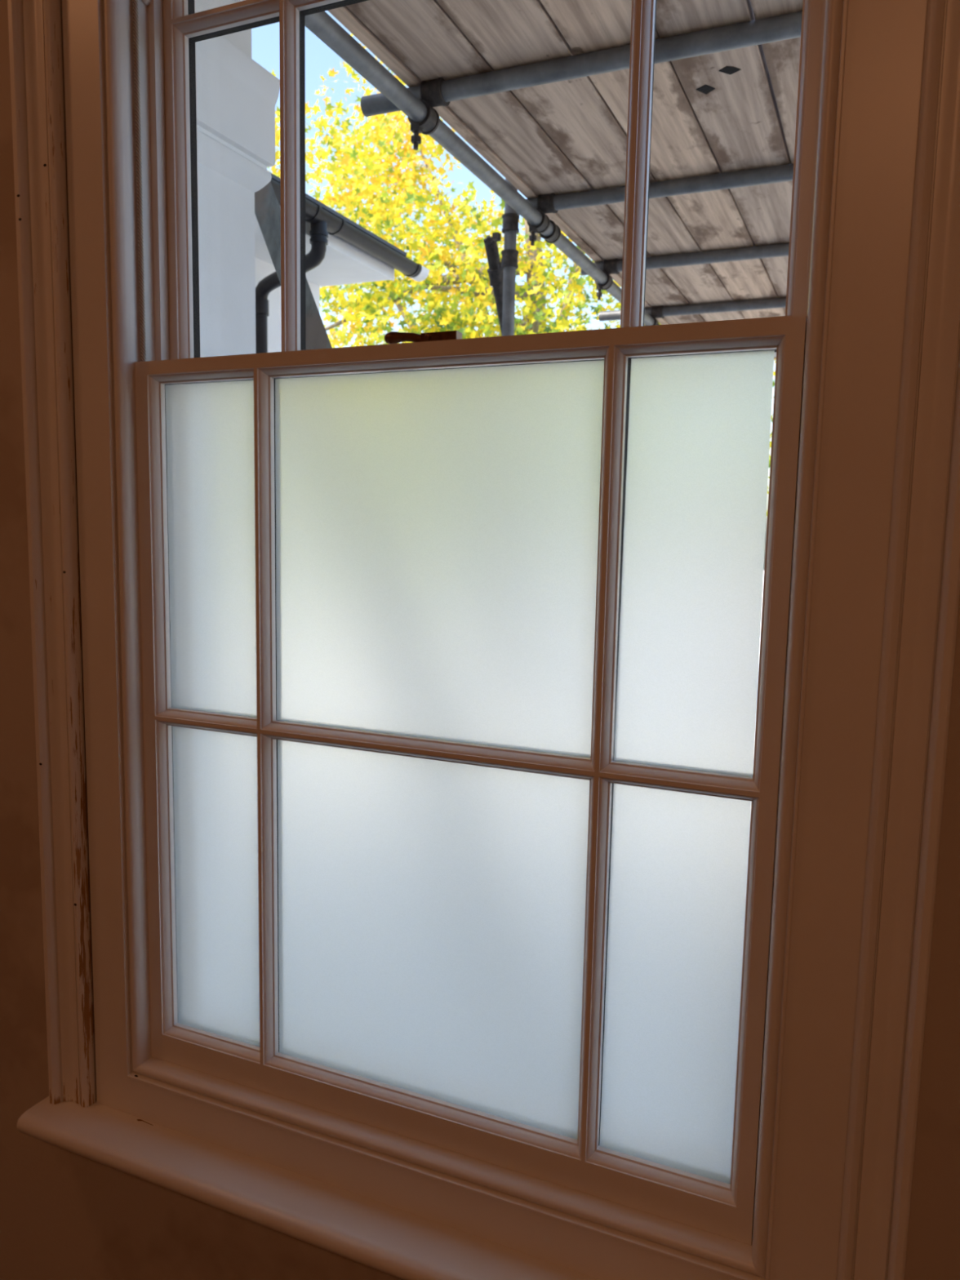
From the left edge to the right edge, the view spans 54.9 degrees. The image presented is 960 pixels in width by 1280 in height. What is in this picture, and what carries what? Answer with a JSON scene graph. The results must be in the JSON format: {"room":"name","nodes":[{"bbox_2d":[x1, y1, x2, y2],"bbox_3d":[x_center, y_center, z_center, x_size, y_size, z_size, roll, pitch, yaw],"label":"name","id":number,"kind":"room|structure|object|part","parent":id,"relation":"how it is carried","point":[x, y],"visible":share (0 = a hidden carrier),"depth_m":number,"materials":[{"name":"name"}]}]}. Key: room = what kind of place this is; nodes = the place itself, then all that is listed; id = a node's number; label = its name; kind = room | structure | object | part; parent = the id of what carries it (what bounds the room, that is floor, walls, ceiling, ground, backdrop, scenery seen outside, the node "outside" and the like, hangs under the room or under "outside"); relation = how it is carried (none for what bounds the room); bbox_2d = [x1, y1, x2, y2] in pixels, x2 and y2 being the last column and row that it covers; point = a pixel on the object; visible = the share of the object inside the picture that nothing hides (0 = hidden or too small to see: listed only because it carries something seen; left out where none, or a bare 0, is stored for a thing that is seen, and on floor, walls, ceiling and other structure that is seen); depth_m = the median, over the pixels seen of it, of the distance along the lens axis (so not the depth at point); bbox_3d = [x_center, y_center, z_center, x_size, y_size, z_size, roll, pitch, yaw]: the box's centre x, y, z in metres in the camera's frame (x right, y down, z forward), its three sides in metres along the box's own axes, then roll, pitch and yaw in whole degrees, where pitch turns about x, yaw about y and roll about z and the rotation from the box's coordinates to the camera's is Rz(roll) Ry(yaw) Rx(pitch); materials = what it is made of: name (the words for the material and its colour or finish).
{"room":"bathroom","nodes":[
{"label":"bathroom","id":0,"kind":"room"},
{"bbox_2d":[0,0,959,1279],"bbox_3d":[-0.343,-0.068,1.381,4.000,3.510,0.155,4,7,23],"label":"wall","id":1,"kind":"structure","parent":0,"point":[65,1215],"depth_m":1.48,"materials":[{"name":"paint"}]},
{"bbox_2d":[7,0,95,1107],"bbox_3d":[-0.648,-0.401,1.381,0.067,2.340,0.036,4,7,23],"label":"trim","id":2,"kind":"structure","parent":1,"relation":"attached to","point":[34,26],"depth_m":1.41,"materials":[{"name":"white paint"}]},
{"bbox_2d":[16,1096,599,1279],"bbox_3d":[-0.129,0.818,1.265,1.312,0.033,0.092,4,7,23],"label":"window sill","id":3,"kind":"structure","parent":1,"relation":"attached to","point":[401,1244],"depth_m":1.31,"materials":[{"name":"white paint"}]},
{"bbox_2d":[62,0,927,1279],"bbox_3d":[-0.044,-0.350,1.263,1.133,2.370,0.234,4,7,23],"label":"window","id":4,"kind":"structure","parent":1,"relation":"in","point":[872,51],"depth_m":1.09,"materials":[{"name":"brown gloss paint"},{"name":"clear glass"},{"name":"frosted glass"}]},
{"bbox_2d":[132,0,146,361],"bbox_3d":[-0.494,-0.911,1.325,0.007,1.000,0.007,4,7,23],"label":"cord","id":5,"kind":"object","parent":4,"relation":"hanging from","point":[135,2],"visible":0.86,"depth_m":1.35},
{"bbox_2d":[134,314,807,1245],"bbox_3d":[-0.082,0.151,1.267,0.944,1.117,0.042,4,7,23],"label":"sash window","id":6,"kind":"structure","parent":4,"relation":"attached to","point":[450,642],"depth_m":1.23,"materials":[{"name":"white glass"}]},
{"bbox_3d":[-0.091,-0.397,1.212,0.073,0.017,0.016,3,7,18],"label":"lever","id":7,"kind":"part","parent":6,"relation":"part of","materials":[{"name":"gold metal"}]},
{"bbox_3d":[-0.091,0.678,1.329,0.900,0.054,0.042,4,7,23],"label":"rail","id":8,"kind":"part","parent":6,"relation":"part of","materials":[{"name":"white paint"}]},
{"bbox_3d":[-0.071,-0.369,1.204,0.900,0.030,0.042,4,7,23],"label":"rail","id":9,"kind":"part","parent":6,"relation":"part of","materials":[{"name":"white paint"}]},
{"bbox_2d":[162,0,822,359],"bbox_3d":[-0.036,-0.900,1.202,0.944,1.073,0.042,4,7,23],"label":"sash window","id":10,"kind":"structure","parent":4,"relation":"attached to","point":[183,27],"depth_m":1.31,"materials":[{"name":"white paint"}]},
{"bbox_2d":[836,0,959,1279],"bbox_3d":[0.453,-0.323,0.904,0.067,2.340,0.035,4,7,23],"label":"trim","id":11,"kind":"structure","parent":1,"relation":"attached to","point":[922,594],"depth_m":0.95,"materials":[{"name":"brown gloss paint"}]},
{"label":"outside","id":12,"kind":"structure","parent":0,"visible":0},
{"bbox_2d":[734,570,764,1096],"bbox_3d":[10.720,-0.579,26.058,80.000,0.200,66.000,4,7,23],"label":"ground","id":13,"kind":"structure","parent":12,"point":[763,571],"depth_m":14.47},
{"bbox_2d":[195,0,279,357],"bbox_3d":[-0.715,-0.581,1.779,0.536,5.100,0.373,4,7,23],"label":"wall","id":14,"kind":"structure","parent":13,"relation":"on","point":[237,97],"depth_m":1.71,"materials":[{"name":"white paint"}]},
{"bbox_2d":[304,11,659,325],"bbox_3d":[0.503,-1.536,3.902,0.048,0.048,4.950,4,7,23],"label":"tube","id":15,"kind":"object","parent":14,"relation":"attached to","point":[321,24],"visible":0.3,"depth_m":2.49,"materials":[{"name":"grey metal"}]},
{"bbox_2d":[407,77,449,150],"bbox_3d":[-0.135,-1.373,2.422,0.095,0.172,0.066,4,7,23],"label":"coupler","id":16,"kind":"object","parent":15,"relation":"attached to","point":[431,95],"visible":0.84,"depth_m":2.40,"materials":[{"name":"metal"}]},
{"bbox_2d":[346,0,706,324],"bbox_3d":[0.582,-1.623,3.820,0.195,0.037,5.220,4,7,23],"label":"board","id":17,"kind":"object","parent":15,"relation":"on","point":[420,33],"visible":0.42,"depth_m":2.62,"materials":[{"name":"wood"}]},
{"bbox_2d":[328,5,669,324],"bbox_3d":[0.471,-1.724,3.857,0.038,0.225,5.220,4,7,23],"label":"board","id":18,"kind":"object","parent":17,"relation":"attached to","point":[344,15],"visible":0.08,"depth_m":2.64,"materials":[{"name":"wood"}]},
{"bbox_2d":[526,192,557,245],"bbox_3d":[0.217,-1.461,3.218,0.095,0.172,0.066,4,7,23],"label":"coupler","id":19,"kind":"object","parent":15,"relation":"attached to","point":[544,202],"visible":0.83,"depth_m":3.19,"materials":[{"name":"metal"}]},
{"bbox_2d":[515,163,793,215],"bbox_3d":[0.774,-1.474,2.971,1.400,0.048,0.048,4,7,23],"label":"tube","id":20,"kind":"object","parent":19,"relation":"attached to","point":[781,173],"visible":0.44,"depth_m":3.00,"materials":[{"name":"grey metal"}]},
{"bbox_2d":[750,0,803,163],"bbox_3d":[1.351,-1.569,3.486,0.208,0.037,5.220,4,7,23],"label":"board","id":21,"kind":"object","parent":20,"relation":"on","point":[782,58],"visible":0.09,"depth_m":2.28,"materials":[{"name":"wood"}]},
{"bbox_2d":[360,10,802,116],"bbox_3d":[0.377,-1.390,2.195,1.500,0.048,0.048,4,7,23],"label":"tube","id":22,"kind":"object","parent":15,"relation":"on","point":[787,26],"visible":0.72,"depth_m":2.21,"materials":[{"name":"grey metal"}]},
{"bbox_2d":[435,0,745,321],"bbox_3d":[0.769,-1.610,3.738,0.209,0.037,5.220,4,7,23],"label":"board","id":23,"kind":"object","parent":22,"relation":"on","point":[574,113],"visible":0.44,"depth_m":2.58,"materials":[{"name":"wood"}]},
{"bbox_2d":[540,0,785,359],"bbox_3d":[0.963,-1.597,3.654,0.209,0.037,5.220,4,7,23],"label":"board","id":24,"kind":"object","parent":22,"relation":"on","point":[680,148],"visible":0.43,"depth_m":2.73,"materials":[{"name":"wood"}]},
{"bbox_2d":[655,0,792,311],"bbox_3d":[1.157,-1.582,3.570,0.210,0.039,5.220,4,7,23],"label":"board","id":25,"kind":"object","parent":22,"relation":"on","point":[731,95],"visible":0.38,"depth_m":2.53,"materials":[{"name":"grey wood"}]},
{"bbox_2d":[594,258,619,300],"bbox_3d":[0.544,-1.543,3.960,0.095,0.172,0.066,4,7,23],"label":"coupler","id":26,"kind":"object","parent":15,"relation":"attached to","point":[610,267],"visible":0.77,"depth_m":3.93,"materials":[{"name":"metal"}]},
{"bbox_2d":[580,242,789,275],"bbox_3d":[1.092,-1.557,3.717,1.420,0.048,0.048,4,7,23],"label":"tube","id":27,"kind":"object","parent":26,"relation":"attached to","point":[779,250],"visible":0.41,"depth_m":3.76,"materials":[{"name":"grey metal"}]},
{"bbox_2d":[644,305,664,325],"bbox_3d":[0.894,-1.631,4.752,0.095,0.172,0.066,4,7,23],"label":"coupler","id":28,"kind":"object","parent":15,"relation":"attached to","point":[656,311],"visible":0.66,"depth_m":4.72,"materials":[{"name":"metal"}]},
{"bbox_2d":[598,297,786,321],"bbox_3d":[1.362,-1.650,4.544,1.595,0.048,0.048,4,7,23],"label":"tube","id":29,"kind":"object","parent":15,"relation":"on","point":[780,302],"visible":0.52,"depth_m":4.61,"materials":[{"name":"grey metal"}]},
{"bbox_2d":[254,181,332,350],"bbox_3d":[-0.062,0.239,2.509,1.932,3.365,0.081,7,9,41],"label":"plank","id":30,"kind":"object","parent":13,"relation":"on","point":[267,207],"visible":0.02,"depth_m":2.84,"materials":[{"name":"grey wood"}]},
{"bbox_2d":[254,170,429,353],"bbox_3d":[-3.043,-0.657,4.450,4.542,4.530,3.340,4,7,23],"label":"house","id":31,"kind":"structure","parent":13,"relation":"on","point":[339,251],"depth_m":4.43,"materials":[{"name":"white stone"}]},
{"bbox_2d":[328,307,484,347],"bbox_3d":[-0.904,-3.341,19.275,9.208,6.476,5.053,3,7,16],"label":"plane tree","id":32,"kind":"object","parent":13,"relation":"on","point":[345,344],"visible":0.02,"depth_m":18.00,"materials":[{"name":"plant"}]},
{"bbox_2d":[484,238,502,336],"bbox_3d":[0.411,0.040,4.481,0.047,3.296,1.954,4,7,25],"label":"tube","id":33,"kind":"object","parent":13,"relation":"on","point":[491,250],"visible":0.07,"depth_m":3.47,"materials":[{"name":"metal"}]},
{"bbox_2d":[502,177,517,336],"bbox_3d":[0.086,-0.265,3.491,0.045,4.100,0.045,4,7,23],"label":"tube","id":34,"kind":"object","parent":13,"relation":"on","point":[510,236],"visible":0.02,"depth_m":3.35,"materials":[{"name":"grey metal"}]},
{"bbox_2d":[487,248,518,286],"bbox_3d":[0.080,-1.375,3.434,0.079,0.088,0.222,-1,7,-14],"label":"coupler","id":35,"kind":"object","parent":34,"relation":"attached to","point":[509,256],"visible":0.85,"depth_m":3.35,"materials":[{"name":"metal"}]},
{"bbox_2d":[483,213,560,244],"bbox_3d":[0.153,-1.483,3.345,0.278,0.100,0.072,2,7,7],"label":"coupler","id":36,"kind":"object","parent":34,"relation":"attached to","point":[510,220],"visible":0.82,"depth_m":3.32,"materials":[{"name":"metal"}]},
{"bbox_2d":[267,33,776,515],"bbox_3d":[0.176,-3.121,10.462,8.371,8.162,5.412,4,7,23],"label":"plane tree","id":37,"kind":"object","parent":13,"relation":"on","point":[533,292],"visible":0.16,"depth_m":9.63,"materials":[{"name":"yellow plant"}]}
]}

